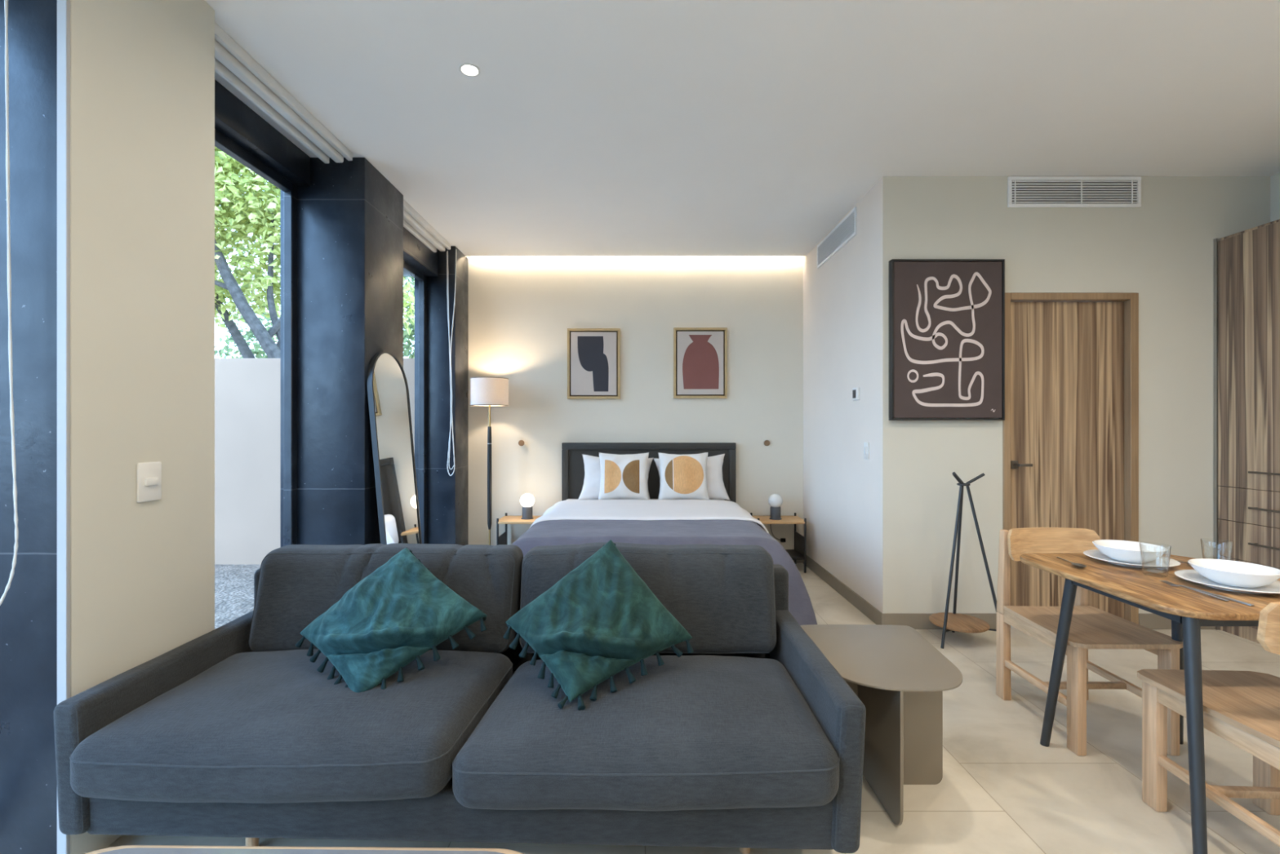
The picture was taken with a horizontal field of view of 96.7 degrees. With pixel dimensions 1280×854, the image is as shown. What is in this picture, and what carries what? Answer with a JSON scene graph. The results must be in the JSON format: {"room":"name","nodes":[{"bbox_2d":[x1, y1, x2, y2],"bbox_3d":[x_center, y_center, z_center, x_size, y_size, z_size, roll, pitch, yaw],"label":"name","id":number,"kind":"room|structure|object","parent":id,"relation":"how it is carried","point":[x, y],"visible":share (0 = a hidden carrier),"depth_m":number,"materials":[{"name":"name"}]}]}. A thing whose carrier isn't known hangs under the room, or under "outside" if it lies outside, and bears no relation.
{"room":"studio apartment","nodes":[
{"label":"studio apartment","id":0,"kind":"room"},
{"bbox_2d":[0,0,57,853],"bbox_3d":[-1.881,-0.155,1.890,0.477,2.870,0.500,0,0,0],"label":"column","id":1,"kind":"structure","parent":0,"point":[28,608],"depth_m":1.64,"materials":[{"name":"black paint"}]},
{"bbox_2d":[70,0,214,853],"bbox_3d":[-1.631,-0.155,1.894,0.023,2.870,0.552,0,0,0],"label":"wall pier","id":2,"kind":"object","parent":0,"point":[142,72],"visible":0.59,"depth_m":1.84,"materials":[{"name":"beige paint"}]},
{"bbox_2d":[57,0,70,853],"bbox_3d":[-1.633,-0.155,1.612,0.030,2.870,0.012,0,0,0],"label":"trim","id":3,"kind":"structure","parent":2,"relation":"attached to","point":[63,6],"depth_m":1.61,"materials":[{"name":"white paint"}]},
{"bbox_2d":[137,461,161,502],"bbox_3d":[-1.612,0.180,1.873,0.016,0.128,0.088,0,0,0],"label":"light switch","id":4,"kind":"object","parent":2,"relation":"attached to","point":[148,473],"visible":1,"depth_m":1.87,"materials":[{"name":"white plastic"}]},
{"bbox_2d":[280,157,403,546],"bbox_3d":[-1.870,-0.155,3.625,0.500,2.870,0.550,0,0,0],"label":"column","id":5,"kind":"structure","parent":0,"point":[350,215],"depth_m":3.35,"materials":[{"name":"black paint"}]},
{"bbox_2d":[214,79,310,185],"bbox_3d":[-2.030,-1.505,2.745,0.180,0.170,1.210,0,0,0],"label":"lintel","id":6,"kind":"object","parent":5,"relation":"attached to","point":[233,118],"visible":0.42,"depth_m":2.91,"materials":[{"name":"black paint"}]},
{"bbox_2d":[214,128,297,546],"bbox_3d":[-2.045,-0.070,2.750,0.050,2.700,1.220,0,0,0],"label":"window","id":7,"kind":"structure","parent":6,"relation":"attached to","point":[222,142],"depth_m":3.30,"materials":[{"name":"black paint"}]},
{"bbox_2d":[414,245,468,546],"bbox_3d":[-1.800,-0.155,5.180,0.360,2.870,0.380,0,0,0],"label":"column","id":8,"kind":"structure","parent":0,"point":[447,495],"depth_m":4.99,"materials":[{"name":"black metal"}]},
{"bbox_2d":[403,226,438,275],"bbox_3d":[-1.945,-1.455,4.445,0.350,0.270,1.090,0,0,0],"label":"lintel","id":9,"kind":"object","parent":8,"relation":"attached to","point":[416,254],"visible":0.16,"depth_m":4.61,"materials":[{"name":"black paint"}]},
{"bbox_2d":[403,260,426,543],"bbox_3d":[-1.895,-0.020,4.445,0.050,2.600,1.090,0,0,0],"label":"window","id":10,"kind":"structure","parent":9,"relation":"attached to","point":[408,268],"depth_m":4.93,"materials":[{"name":"black paint"}]},
{"bbox_2d":[403,199,457,475],"bbox_3d":[-1.682,-0.583,4.435,0.187,2.014,1.030,0,0,0],"label":"window blind","id":11,"kind":"object","parent":10,"relation":"attached to","point":[413,221],"visible":0.85,"depth_m":4.67,"materials":[{"name":"white fabric"}]},
{"bbox_2d":[466,256,803,549],"bbox_3d":[-0.115,-0.230,5.485,3.730,3.020,0.230,0,0,0],"label":"wall","id":12,"kind":"structure","parent":0,"point":[522,309],"depth_m":5.37,"materials":[{"name":"beige paint"}]},
{"bbox_2d":[518,440,524,445],"bbox_3d":[-1.112,0.150,5.348,0.056,0.056,0.045,0,0,0],"label":"wall hook","id":13,"kind":"object","parent":12,"relation":"attached to","point":[521,442],"visible":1,"depth_m":5.33,"materials":[{"name":"brown wood"}]},
{"bbox_2d":[567,328,620,399],"bbox_3d":[-0.435,-0.595,5.353,0.496,0.660,0.035,0,0,0],"label":"framed print","id":14,"kind":"object","parent":12,"relation":"attached to","point":[593,354],"visible":1,"depth_m":5.34,"materials":[{"name":"white paper"}]},
{"bbox_2d":[673,327,727,398],"bbox_3d":[0.567,-0.601,5.353,0.502,0.662,0.035,0,0,0],"label":"framed print","id":15,"kind":"object","parent":12,"relation":"attached to","point":[700,353],"visible":1,"depth_m":5.34,"materials":[{"name":"red paper"}]},
{"bbox_2d":[764,440,769,445],"bbox_3d":[1.190,0.150,5.348,0.056,0.056,0.045,0,0,0],"label":"wall hook","id":16,"kind":"object","parent":12,"relation":"attached to","point":[766,442],"visible":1,"depth_m":5.33,"materials":[{"name":"brown wood"}]},
{"bbox_2d":[791,557,802,562],"bbox_3d":[-0.046,1.231,5.364,3.148,0.098,0.013,0,0,0],"label":"baseboard","id":17,"kind":"structure","parent":12,"relation":"attached to","point":[797,561],"depth_m":5.36,"materials":[{"name":"beige tile"}]},
{"bbox_2d":[106,562,1279,853],"bbox_3d":[1.025,1.340,1.400,6.350,0.120,8.400,0,0,0],"label":"floor","id":18,"kind":"structure","parent":0,"point":[1000,790],"depth_m":2.04,"materials":[{"name":"beige stone"}]},
{"bbox_2d":[84,844,523,853],"bbox_3d":[-0.720,1.101,0.932,1.120,0.364,0.645,0,0,1],"label":"coffee table","id":19,"kind":"object","parent":18,"relation":"on","point":[131,849],"visible":1,"depth_m":1.23,"materials":[{"name":"brown wood"}]},
{"bbox_2d":[367,351,422,544],"bbox_3d":[-1.539,0.400,3.621,0.182,1.766,0.524,0,0,1],"label":"arched mirror","id":20,"kind":"object","parent":18,"relation":"on","point":[388,390],"visible":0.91,"depth_m":3.58,"materials":[{"name":"grey mirror"}]},
{"bbox_2d":[53,542,866,853],"bbox_3d":[-0.487,0.876,1.952,2.208,0.808,0.955,0,0,0],"label":"sofa","id":21,"kind":"object","parent":18,"relation":"on","point":[751,737],"visible":0.84,"depth_m":1.56,"materials":[{"name":"grey fabric"}]},
{"bbox_2d":[70,648,512,803],"bbox_3d":[-0.999,0.899,1.808,1.062,0.210,0.664,0,0,0],"label":"seat cushion","id":22,"kind":"object","parent":21,"relation":"on","point":[260,726],"depth_m":1.55,"materials":[{"name":"grey fabric"}]},
{"bbox_2d":[249,543,523,653],"bbox_3d":[-0.979,0.665,2.232,1.008,0.377,0.273,0,0,0],"label":"cushion","id":23,"kind":"object","parent":21,"relation":"on","point":[297,584],"depth_m":2.16,"materials":[{"name":"grey fabric"}]},
{"bbox_2d":[295,547,487,692],"bbox_3d":[-0.843,0.638,1.954,0.523,0.393,0.421,0,0,-43],"label":"velvet cushion","id":24,"kind":"object","parent":21,"relation":"on","point":[399,612],"visible":0.98,"depth_m":1.85,"materials":[{"name":"teal fabric"}]},
{"bbox_2d":[503,539,693,710],"bbox_3d":[-0.143,0.624,1.933,0.546,0.425,0.418,0,0,-34],"label":"velvet cushion","id":25,"kind":"object","parent":21,"relation":"on","point":[601,620],"visible":1,"depth_m":1.84,"materials":[{"name":"teal fabric"}]},
{"bbox_2d":[452,655,839,811],"bbox_3d":[0.017,0.919,1.807,1.047,0.214,0.665,0,0,0],"label":"seat cushion","id":26,"kind":"object","parent":21,"relation":"on","point":[692,732],"depth_m":1.54,"materials":[{"name":"grey fabric"}]},
{"bbox_2d":[519,542,776,653],"bbox_3d":[0.030,0.662,2.232,0.992,0.381,0.268,0,0,0],"label":"cushion","id":27,"kind":"object","parent":21,"relation":"on","point":[723,596],"depth_m":2.16,"materials":[{"name":"grey fabric"}]},
{"bbox_2d":[470,376,508,545],"bbox_3d":[-1.338,0.423,5.060,0.334,1.713,0.334,0,0,0],"label":"floor lamp","id":28,"kind":"object","parent":18,"relation":"on","point":[485,391],"visible":0.82,"depth_m":4.96,"materials":[{"name":"white fabric"}]},
{"bbox_2d":[496,512,541,545],"bbox_3d":[-1.045,1.041,5.155,0.450,0.478,0.344,0,0,0],"label":"nightstand","id":29,"kind":"object","parent":18,"relation":"on","point":[502,539],"visible":0.44,"depth_m":5.06,"materials":[{"name":"brown wood"}]},
{"bbox_2d":[520,493,534,519],"bbox_3d":[-1.020,0.716,5.150,0.128,0.228,0.128,0,0,0],"label":"table lamp","id":30,"kind":"object","parent":29,"relation":"on","point":[526,500],"visible":1,"depth_m":5.11,"materials":[{"name":"white glass"}]},
{"bbox_2d":[561,442,736,502],"bbox_3d":[0.083,0.714,4.357,1.619,1.133,1.995,0,0,0],"label":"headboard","id":31,"kind":"object","parent":18,"relation":"on","point":[572,460],"visible":0.02,"depth_m":5.29,"materials":[{"name":"grey paint"}]},
{"bbox_2d":[577,453,653,499],"bbox_3d":[-0.215,0.468,5.142,0.682,0.440,0.225,0,0,-1],"label":"pillow","id":32,"kind":"object","parent":31,"relation":"on","point":[591,486],"visible":0.32,"depth_m":5.09,"materials":[{"name":"white fabric"}]},
{"bbox_2d":[598,452,648,499],"bbox_3d":[-0.143,0.437,5.007,0.445,0.422,0.184,0,0,0],"label":"cushion","id":33,"kind":"object","parent":31,"relation":"on","point":[624,477],"visible":1,"depth_m":4.95,"materials":[{"name":"white fabric"}]},
{"bbox_2d":[529,499,768,533],"bbox_3d":[0.050,0.777,4.383,1.837,0.316,0.966,0,0,0],"label":"sheet","id":34,"kind":"object","parent":31,"relation":"on","point":[572,509],"visible":0.8,"depth_m":4.25,"materials":[{"name":"white fabric"}]},
{"bbox_2d":[511,519,817,625],"bbox_3d":[0.033,0.894,3.582,1.951,0.520,0.877,0,0,0],"label":"coverlet","id":35,"kind":"object","parent":31,"relation":"on","point":[566,531],"visible":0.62,"depth_m":3.33,"materials":[{"name":"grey fabric"}]},
{"bbox_2d":[657,452,709,499],"bbox_3d":[0.383,0.437,5.006,0.450,0.422,0.188,0,0,3],"label":"cushion","id":36,"kind":"object","parent":31,"relation":"on","point":[684,477],"visible":0.99,"depth_m":4.96,"materials":[{"name":"white fabric"}]},
{"bbox_2d":[653,453,730,500],"bbox_3d":[0.463,0.468,5.140,0.677,0.447,0.229,0,0,-2],"label":"pillow","id":37,"kind":"object","parent":31,"relation":"on","point":[715,485],"visible":0.29,"depth_m":5.08,"materials":[{"name":"white fabric"}]},
{"bbox_2d":[750,512,806,573],"bbox_3d":[1.245,1.041,5.155,0.450,0.478,0.344,0,0,0],"label":"nightstand","id":38,"kind":"object","parent":18,"relation":"on","point":[800,541],"visible":0.65,"depth_m":5.06,"materials":[{"name":"brown wood"}]},
{"bbox_2d":[768,493,786,542],"bbox_3d":[1.262,0.841,5.213,0.207,0.478,0.293,0,0,0],"label":"table lamp","id":39,"kind":"object","parent":38,"relation":"on","point":[775,500],"depth_m":5.09,"materials":[{"name":"white glass"}]},
{"bbox_2d":[785,549,804,557],"bbox_3d":[1.347,1.147,5.155,0.205,0.006,0.320,0,0,0],"label":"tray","id":40,"kind":"object","parent":38,"relation":"on","point":[793,553],"depth_m":5.13,"materials":[{"name":"black metal"}]},
{"bbox_2d":[800,624,962,825],"bbox_3d":[0.880,1.052,2.080,0.483,0.456,0.591,0,0,0],"label":"side table","id":41,"kind":"object","parent":18,"relation":"on","point":[900,679],"visible":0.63,"depth_m":2.04,"materials":[{"name":"beige metal"}]},
{"bbox_2d":[928,471,996,648],"bbox_3d":[1.937,0.776,3.400,0.394,1.011,0.316,0,0,0],"label":"coat rack","id":42,"kind":"object","parent":18,"relation":"on","point":[950,621],"visible":0.96,"depth_m":3.35,"materials":[{"name":"grey metal"}]},
{"bbox_2d":[928,612,989,633],"bbox_3d":[1.905,1.168,3.400,0.316,0.020,0.316,0,0,0],"label":"shelf","id":43,"kind":"object","parent":42,"relation":"attached to","point":[957,622],"depth_m":3.36,"materials":[{"name":"brown wood"}]},
{"bbox_2d":[995,527,1182,755],"bbox_3d":[1.900,0.876,2.455,0.444,0.808,0.530,0,0,0],"label":"dining chair","id":44,"kind":"object","parent":18,"relation":"on","point":[1091,627],"visible":0.84,"depth_m":2.46,"materials":[{"name":"brown wood"}]},
{"bbox_2d":[1020,552,1279,853],"bbox_3d":[1.974,0.917,2.065,0.742,0.733,0.850,0,0,0],"label":"dining table","id":45,"kind":"object","parent":18,"relation":"on","point":[1188,610],"visible":0.76,"depth_m":1.86,"materials":[{"name":"brown wood"}]},
{"bbox_2d":[1056,556,1086,567],"bbox_3d":[1.733,0.544,2.294,0.042,0.011,0.213,0,0,14],"label":"spoon","id":46,"kind":"object","parent":45,"relation":"on","point":[1077,565],"visible":1,"depth_m":2.24,"materials":[{"name":"metal"}]},
{"bbox_2d":[1083,549,1180,568],"bbox_3d":[1.985,0.539,2.305,0.298,0.022,0.298,0,0,0],"label":"dinner plate","id":47,"kind":"object","parent":45,"relation":"on","point":[1162,562],"visible":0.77,"depth_m":2.27,"materials":[{"name":"white ceramic"}]},
{"bbox_2d":[1092,539,1168,563],"bbox_3d":[1.985,0.511,2.310,0.233,0.060,0.233,0,0,0],"label":"bowl","id":48,"kind":"object","parent":47,"relation":"on","point":[1126,551],"visible":0.98,"depth_m":2.29,"materials":[{"name":"white ceramic"}]},
{"bbox_2d":[1138,542,1171,577],"bbox_3d":[1.912,0.493,2.112,0.089,0.113,0.089,0,0,0],"label":"drinking glass","id":49,"kind":"object","parent":45,"relation":"on","point":[1155,571],"visible":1,"depth_m":2.11,"materials":[{"name":"clear glass"}]},
{"bbox_2d":[1160,580,1229,601],"bbox_3d":[1.846,0.544,1.899,0.023,0.009,0.217,0,0,-2],"label":"fork","id":50,"kind":"object","parent":45,"relation":"on","point":[1164,581],"visible":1,"depth_m":1.89,"materials":[{"name":"metal"}]},
{"bbox_2d":[1178,584,1254,606],"bbox_3d":[1.873,0.546,1.857,0.015,0.005,0.233,0,0,-1],"label":"knife","id":51,"kind":"object","parent":45,"relation":"on","point":[1211,593],"visible":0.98,"depth_m":1.82,"materials":[{"name":"metal"}]},
{"bbox_2d":[1200,538,1233,559],"bbox_3d":[2.215,0.493,2.185,0.089,0.113,0.089,0,0,0],"label":"drinking glass","id":52,"kind":"object","parent":45,"relation":"on","point":[1201,539],"visible":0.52,"depth_m":2.15,"materials":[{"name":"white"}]},
{"bbox_2d":[1173,569,1279,593],"bbox_3d":[2.045,0.539,1.960,0.298,0.022,0.298,0,0,0],"label":"dinner plate","id":53,"kind":"object","parent":45,"relation":"on","point":[1193,575],"visible":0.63,"depth_m":1.93,"materials":[{"name":"white ceramic"}]},
{"bbox_2d":[1187,558,1279,588],"bbox_3d":[2.050,0.511,1.962,0.233,0.060,0.233,0,0,0],"label":"bowl","id":54,"kind":"object","parent":53,"relation":"on","point":[1225,572],"visible":1,"depth_m":1.95,"materials":[{"name":"white ceramic"}]},
{"bbox_2d":[1137,601,1279,846],"bbox_3d":[1.905,0.876,1.695,0.444,0.808,0.530,0,0,3],"label":"dining chair","id":55,"kind":"object","parent":18,"relation":"on","point":[1241,708],"visible":0.92,"depth_m":1.79,"materials":[{"name":"brown wood"}]},
{"bbox_2d":[1213,218,1279,643],"bbox_3d":[3.802,0.045,2.904,0.392,2.470,1.408,0,0,0],"label":"wardrobe","id":56,"kind":"object","parent":18,"relation":"on","point":[1246,263],"visible":0.78,"depth_m":3.41,"materials":[{"name":"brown wood"}]},
{"bbox_2d":[204,0,1279,256],"bbox_3d":[1.000,-1.730,1.400,6.400,0.280,8.400,0,0,0],"label":"ceiling","id":57,"kind":"structure","parent":0,"point":[584,127],"depth_m":2.73,"materials":[{"name":"white paint"}]},
{"bbox_2d":[0,0,17,605],"bbox_3d":[-1.763,-0.533,0.200,0.166,2.114,2.800,0,0,0],"label":"window blind","id":58,"kind":"object","parent":57,"relation":"hanging from","point":[6,2],"visible":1,"depth_m":1.57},
{"bbox_2d":[214,22,352,163],"bbox_3d":[-1.730,-1.544,2.740,0.130,0.092,1.120,0,0,0],"label":"window blind","id":59,"kind":"object","parent":57,"relation":"attached to","point":[233,63],"visible":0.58,"depth_m":2.65,"materials":[{"name":"white fabric"}]},
{"bbox_2d":[458,62,480,76],"bbox_3d":[-0.757,-1.587,2.530,0.092,0.006,0.092,0,0,0],"label":"recessed light","id":60,"kind":"object","parent":57,"relation":"in","point":[469,69],"visible":1,"depth_m":2.53,"materials":[{"name":"white"}]},
{"bbox_2d":[803,177,882,613],"bbox_3d":[1.645,-0.230,4.491,0.209,3.020,1.758,0,0,0],"label":"wall","id":61,"kind":"structure","parent":0,"point":[842,297],"depth_m":4.25,"materials":[{"name":"white paint"}]},
{"bbox_2d":[817,206,856,268],"bbox_3d":[1.534,-1.468,4.480,0.015,0.200,0.870,0,0,0],"label":"air vent","id":62,"kind":"object","parent":61,"relation":"in","point":[846,229],"visible":1,"depth_m":4.40,"materials":[{"name":"white metal"}]},
{"bbox_2d":[802,555,883,624],"bbox_3d":[1.534,1.231,4.477,0.013,0.098,1.760,0,0,0],"label":"baseboard","id":63,"kind":"structure","parent":61,"relation":"attached to","point":[862,605],"depth_m":4.19,"materials":[{"name":"beige tile"}]},
{"bbox_2d":[852,386,859,400],"bbox_3d":[1.530,-0.233,4.030,0.022,0.090,0.090,0,0,0],"label":"thermostat","id":64,"kind":"object","parent":61,"relation":"attached to","point":[855,391],"visible":1,"depth_m":4.01,"materials":[{"name":"white plastic"}]},
{"bbox_2d":[863,442,869,459],"bbox_3d":[1.533,0.162,3.860,0.016,0.115,0.075,0,0,0],"label":"light switch","id":65,"kind":"object","parent":61,"relation":"attached to","point":[866,445],"visible":1,"depth_m":3.85,"materials":[{"name":"white plastic"}]},
{"bbox_2d":[882,176,1270,613],"bbox_3d":[2.871,-0.155,3.705,2.658,2.870,0.190,0,0,0],"label":"wall","id":66,"kind":"structure","parent":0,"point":[1161,251],"depth_m":3.61,"materials":[{"name":"beige paint"}]},
{"bbox_2d":[888,258,1004,420],"bbox_3d":[1.932,-0.547,3.586,0.708,1.010,0.048,0,0,0],"label":"painting","id":67,"kind":"object","parent":66,"relation":"attached to","point":[947,316],"visible":1,"depth_m":3.57,"materials":[{"name":"brown paper"}]},
{"bbox_2d":[883,613,1214,629],"bbox_3d":[2.591,1.231,3.603,2.099,0.098,0.013,0,0,0],"label":"baseboard","id":68,"kind":"structure","parent":66,"relation":"attached to","point":[915,620],"depth_m":3.60,"materials":[{"name":"beige tile"}]},
{"bbox_2d":[1002,293,1138,624],"bbox_3d":[2.729,0.215,3.638,0.854,2.130,0.124,0,0,0],"label":"door","id":69,"kind":"structure","parent":66,"relation":"attached to","point":[1070,425],"depth_m":3.65,"materials":[{"name":"brown wood"}]},
{"bbox_2d":[1007,176,1141,207],"bbox_3d":[2.752,-1.488,3.603,0.840,0.192,0.015,0,0,0],"label":"air vent","id":70,"kind":"object","parent":66,"relation":"attached to","point":[1022,191],"visible":1,"depth_m":3.60,"materials":[{"name":"white metal"}]},
{"bbox_2d":[1270,173,1279,222],"bbox_3d":[4.100,-0.155,0.505,0.200,2.870,6.210,0,0,0],"label":"wall","id":71,"kind":"structure","parent":0,"point":[1275,179],"depth_m":3.58,"materials":[{"name":"beige paint"}]},
{"label":"outside","id":72,"kind":"structure","parent":0,"visible":0},
{"bbox_2d":[214,564,261,629],"bbox_3d":[-13.060,1.445,7.000,21.880,0.270,46.000,0,0,0],"label":"ground","id":73,"kind":"structure","parent":72,"point":[233,583],"depth_m":4.53,"materials":[{"name":"grey gravel"}]},
{"bbox_2d":[214,160,280,358],"bbox_3d":[-6.037,-2.082,8.143,5.043,6.838,2.860,0,0,0],"label":"tree","id":74,"kind":"object","parent":73,"relation":"on","point":[244,348],"visible":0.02,"depth_m":7.94,"materials":[{"name":"green plant"}]},
{"bbox_2d":[214,358,414,564],"bbox_3d":[-7.992,0.338,5.520,12.015,1.985,0.200,0,0,0],"label":"wall","id":75,"kind":"structure","parent":73,"relation":"on","point":[247,391],"depth_m":5.42,"materials":[{"name":"white paint"}]},
{"bbox_2d":[214,146,414,358],"bbox_3d":[-4.947,-1.835,7.557,4.897,6.357,2.739,0,0,6],"label":"tree","id":76,"kind":"object","parent":73,"relation":"on","point":[228,284],"visible":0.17,"depth_m":7.39,"materials":[{"name":"green plant"}]},
{"bbox_2d":[214,275,414,358],"bbox_3d":[-4.353,-1.648,9.686,6.543,5.965,2.903,0,0,0],"label":"tree","id":77,"kind":"object","parent":73,"relation":"on","point":[249,335],"visible":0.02,"depth_m":9.75,"materials":[{"name":"green plant"}]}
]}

